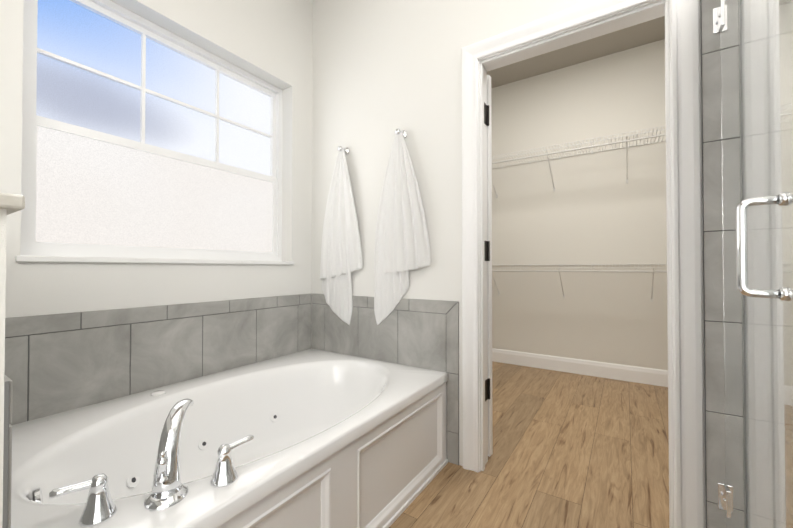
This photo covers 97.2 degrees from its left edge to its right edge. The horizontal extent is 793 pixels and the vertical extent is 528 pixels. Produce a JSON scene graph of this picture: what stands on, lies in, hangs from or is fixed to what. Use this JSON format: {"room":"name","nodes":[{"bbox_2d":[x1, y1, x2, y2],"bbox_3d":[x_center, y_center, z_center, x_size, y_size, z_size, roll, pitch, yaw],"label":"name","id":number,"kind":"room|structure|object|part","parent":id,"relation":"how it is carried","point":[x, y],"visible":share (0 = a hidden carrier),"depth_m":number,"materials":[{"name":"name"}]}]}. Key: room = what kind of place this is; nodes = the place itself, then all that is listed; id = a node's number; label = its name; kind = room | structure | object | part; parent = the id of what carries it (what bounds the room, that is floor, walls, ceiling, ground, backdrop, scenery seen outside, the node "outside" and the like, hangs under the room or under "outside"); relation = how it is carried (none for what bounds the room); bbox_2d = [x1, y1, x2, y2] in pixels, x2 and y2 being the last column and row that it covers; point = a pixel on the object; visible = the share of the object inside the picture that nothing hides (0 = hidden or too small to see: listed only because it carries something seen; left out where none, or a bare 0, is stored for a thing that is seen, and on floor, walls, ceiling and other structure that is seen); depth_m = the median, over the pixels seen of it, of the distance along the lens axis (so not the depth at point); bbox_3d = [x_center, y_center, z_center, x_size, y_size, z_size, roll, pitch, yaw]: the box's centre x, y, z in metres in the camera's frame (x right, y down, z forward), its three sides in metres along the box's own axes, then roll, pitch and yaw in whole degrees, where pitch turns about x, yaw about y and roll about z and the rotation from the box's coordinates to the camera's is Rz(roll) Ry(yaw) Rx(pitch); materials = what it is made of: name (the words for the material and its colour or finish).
{"room":"bathroom","nodes":[
{"label":"bathroom","id":0,"kind":"room"},
{"bbox_2d":[0,209,6,527],"bbox_3d":[-1.046,0.465,0.734,1.000,1.090,0.145,0,-1,33],"label":"wall","id":1,"kind":"structure","parent":0,"point":[3,217],"depth_m":0.52,"materials":[{"name":"white paint"}]},
{"bbox_2d":[0,193,24,214],"bbox_3d":[-1.039,-0.091,0.736,1.017,0.022,0.179,0,-1,33],"label":"ledge cap","id":2,"kind":"object","parent":1,"relation":"on","point":[11,203],"depth_m":0.52,"materials":[{"name":"stone"}]},
{"bbox_2d":[4,341,55,527],"bbox_3d":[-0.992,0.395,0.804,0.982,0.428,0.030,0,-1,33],"label":"tile wainscot","id":3,"kind":"structure","parent":1,"relation":"attached to","point":[42,374],"depth_m":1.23,"materials":[{"name":"grey tile"}]},
{"bbox_2d":[0,0,312,348],"bbox_3d":[-1.653,-0.469,0.876,0.160,2.960,3.700,0,-1,33],"label":"wall","id":4,"kind":"structure","parent":0,"point":[270,41],"depth_m":1.78,"materials":[{"name":"white paint"}]},
{"bbox_2d":[20,0,282,260],"bbox_3d":[-1.103,-0.584,1.807,0.065,1.126,1.196,0,-1,33],"label":"window","id":5,"kind":"structure","parent":4,"relation":"in","point":[142,137],"depth_m":1.64,"materials":[{"name":"white glass"}]},
{"bbox_2d":[15,256,294,264],"bbox_3d":[-1.029,-0.013,1.752,0.111,0.021,1.220,0,-1,33],"label":"window sill","id":6,"kind":"structure","parent":4,"relation":"attached to","point":[87,259],"depth_m":1.50,"materials":[{"name":"white stone"}]},
{"bbox_2d":[5,293,311,414],"bbox_3d":[-0.994,0.406,1.716,0.012,0.428,1.555,0,-1,33],"label":"tile wainscot","id":7,"kind":"structure","parent":4,"relation":"attached to","point":[72,370],"depth_m":1.57,"materials":[{"name":"grey tile"}]},
{"bbox_2d":[2,294,458,527],"bbox_3d":[-0.553,0.603,1.425,1.067,0.830,1.555,0,-1,33],"label":"tile grout","id":8,"kind":"structure","parent":4,"relation":"attached to","point":[6,452],"depth_m":0.53,"materials":[{"name":"grey"}]},
{"bbox_2d":[312,293,458,464],"bbox_3d":[-0.128,0.609,2.061,1.050,0.830,0.025,0,-1,33],"label":"tile wainscot","id":9,"kind":"structure","parent":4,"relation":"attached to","point":[419,339],"depth_m":1.95,"materials":[{"name":"grey tile"}]},
{"bbox_2d":[312,0,705,527],"bbox_3d":[0.839,-0.461,1.526,3.300,2.960,0.115,0,-1,33],"label":"wall","id":10,"kind":"structure","parent":0,"point":[383,70],"depth_m":1.98,"materials":[{"name":"white paint"}]},
{"bbox_2d":[320,146,362,324],"bbox_3d":[-0.366,-0.179,2.198,0.356,1.124,0.072,0,-1,33],"label":"hanging towel","id":11,"kind":"object","parent":10,"relation":"hanging from","point":[341,256],"visible":1,"depth_m":2.18,"materials":[{"name":"white fabric"}]},
{"bbox_2d":[374,128,430,324],"bbox_3d":[0.015,-0.200,1.950,0.385,1.118,0.072,0,-1,33],"label":"hanging towel","id":12,"kind":"object","parent":10,"relation":"hanging from","point":[402,249],"visible":1,"depth_m":1.95,"materials":[{"name":"white fabric"}]},
{"bbox_2d":[487,16,662,71],"bbox_3d":[0.793,-0.041,1.630,0.923,2.122,0.018,0,-1,33],"label":"door frame","id":13,"kind":"structure","parent":10,"relation":"attached to","point":[576,43],"depth_m":1.61,"materials":[{"name":"white paint"}]},
{"bbox_2d":[462,0,704,527],"bbox_3d":[0.752,-0.041,1.567,0.923,2.122,0.134,0,-1,33],"label":"door frame","id":14,"kind":"structure","parent":10,"relation":"attached to","point":[687,283],"depth_m":1.33,"materials":[{"name":"white paint"}]},
{"bbox_2d":[484,103,489,400],"bbox_3d":[0.462,-0.065,1.797,0.014,1.529,0.078,0,-1,33],"label":"door jamb hinges","id":15,"kind":"object","parent":14,"relation":"attached to","point":[487,253],"visible":0.79,"depth_m":1.81,"materials":[{"name":"brown metal"}]},
{"bbox_2d":[487,75,492,456],"bbox_3d":[0.221,0.005,2.102,0.743,2.019,0.175,-1,-1,41],"label":"closet door","id":16,"kind":"structure","parent":14,"relation":"attached to","point":[489,238],"depth_m":1.85,"materials":[{"name":"white paint"}]},
{"bbox_2d":[389,361,668,527],"bbox_3d":[0.298,1.052,0.956,3.600,0.080,6.000,0,-1,33],"label":"floor","id":17,"kind":"structure","parent":0,"point":[572,450],"depth_m":1.78,"materials":[{"name":"brown wood"}]},
{"bbox_2d":[11,349,448,527],"bbox_3d":[-0.570,0.688,1.435,1.003,0.660,1.533,0,-1,33],"label":"bathtub","id":18,"kind":"object","parent":17,"relation":"on","point":[312,438],"visible":1,"depth_m":1.27,"materials":[{"name":"white ceramic"}]},
{"bbox_2d":[49,473,116,526],"bbox_3d":[-0.657,0.501,0.739,0.064,0.089,0.108,0,-1,33],"label":"handle","id":19,"kind":"object","parent":18,"relation":"on","point":[100,509],"depth_m":0.74,"materials":[{"name":"silver metal"}]},
{"bbox_2d":[144,399,253,510],"bbox_3d":[-0.504,0.449,0.884,0.172,0.196,0.233,0,-1,33],"label":"faucet","id":20,"kind":"object","parent":18,"relation":"on","point":[168,493],"depth_m":0.83,"materials":[{"name":"silver metal"}]},
{"bbox_3d":[-0.150,0.810,1.191,0.018,0.338,1.386,0,-1,33],"label":"skirt mould","id":21,"kind":"part","parent":18,"relation":"part of","materials":[{"name":"white paint"}]},
{"bbox_2d":[487,16,664,87],"bbox_3d":[0.298,-1.997,0.992,3.600,0.100,6.000,0,-1,33],"label":"ceiling","id":22,"kind":"structure","parent":0,"point":[647,32],"depth_m":3.17,"materials":[{"name":"beige paint"}]},
{"bbox_2d":[491,39,667,369],"bbox_3d":[1.967,-0.440,3.252,3.300,2.960,0.120,0,-1,33],"label":"wall","id":23,"kind":"structure","parent":0,"point":[594,208],"depth_m":3.31,"materials":[{"name":"white paint"}]},
{"bbox_2d":[492,125,665,197],"bbox_3d":[1.697,-0.888,3.118,2.944,0.333,0.408,0,-1,33],"label":"closet shelf","id":24,"kind":"object","parent":23,"relation":"attached to","point":[627,140],"visible":0.62,"depth_m":3.05,"materials":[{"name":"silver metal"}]},
{"bbox_2d":[492,263,666,301],"bbox_3d":[1.724,0.162,3.148,2.944,0.333,0.307,0,-1,33],"label":"closet shelf","id":25,"kind":"object","parent":23,"relation":"attached to","point":[653,271],"visible":0.52,"depth_m":3.04,"materials":[{"name":"silver metal"}]},
{"bbox_2d":[492,348,667,386],"bbox_3d":[1.805,0.971,3.261,3.000,0.138,0.015,0,-1,33],"label":"baseboard","id":26,"kind":"structure","parent":23,"relation":"attached to","point":[650,376],"depth_m":3.27,"materials":[{"name":"white paint"}]},
{"bbox_3d":[1.158,-0.490,-0.890,0.120,2.960,3.580,0,-1,33],"label":"wall","id":27,"kind":"structure","parent":0,"visible":0},
{"bbox_2d":[700,0,723,527],"bbox_3d":[1.072,-0.477,0.149,1.162,2.960,1.935,0,-1,33],"label":"tile grout","id":28,"kind":"structure","parent":27,"relation":"attached to","point":[703,264],"depth_m":1.26,"materials":[{"name":"grey"}]},
{"bbox_2d":[701,0,725,527],"bbox_3d":[1.587,-0.467,0.961,1.129,2.955,0.012,0,-1,33],"label":"shower wall tile","id":29,"kind":"structure","parent":27,"relation":"attached to","point":[713,281],"depth_m":1.23,"materials":[{"name":"grey tile"}]},
{"bbox_2d":[720,0,792,527],"bbox_3d":[0.966,-0.054,0.943,0.163,2.108,0.687,0,-1,33],"label":"shower glass door","id":30,"kind":"structure","parent":29,"relation":"attached to","point":[756,47],"depth_m":0.89,"materials":[{"name":"clear glass"}]},
{"bbox_2d":[713,0,728,517],"bbox_3d":[1.142,-0.027,1.212,0.048,1.775,0.050,0,-1,33],"label":"glass shower door hinges","id":31,"kind":"object","parent":30,"relation":"attached to","point":[723,497],"visible":0.48,"depth_m":1.22,"materials":[{"name":"silver metal"}]},
{"bbox_3d":[0.841,-0.038,0.751,0.162,0.234,0.030,0,-1,33],"label":"handle","id":32,"kind":"part","parent":30,"relation":"part of","materials":[{"name":"silver metal"}]}
]}

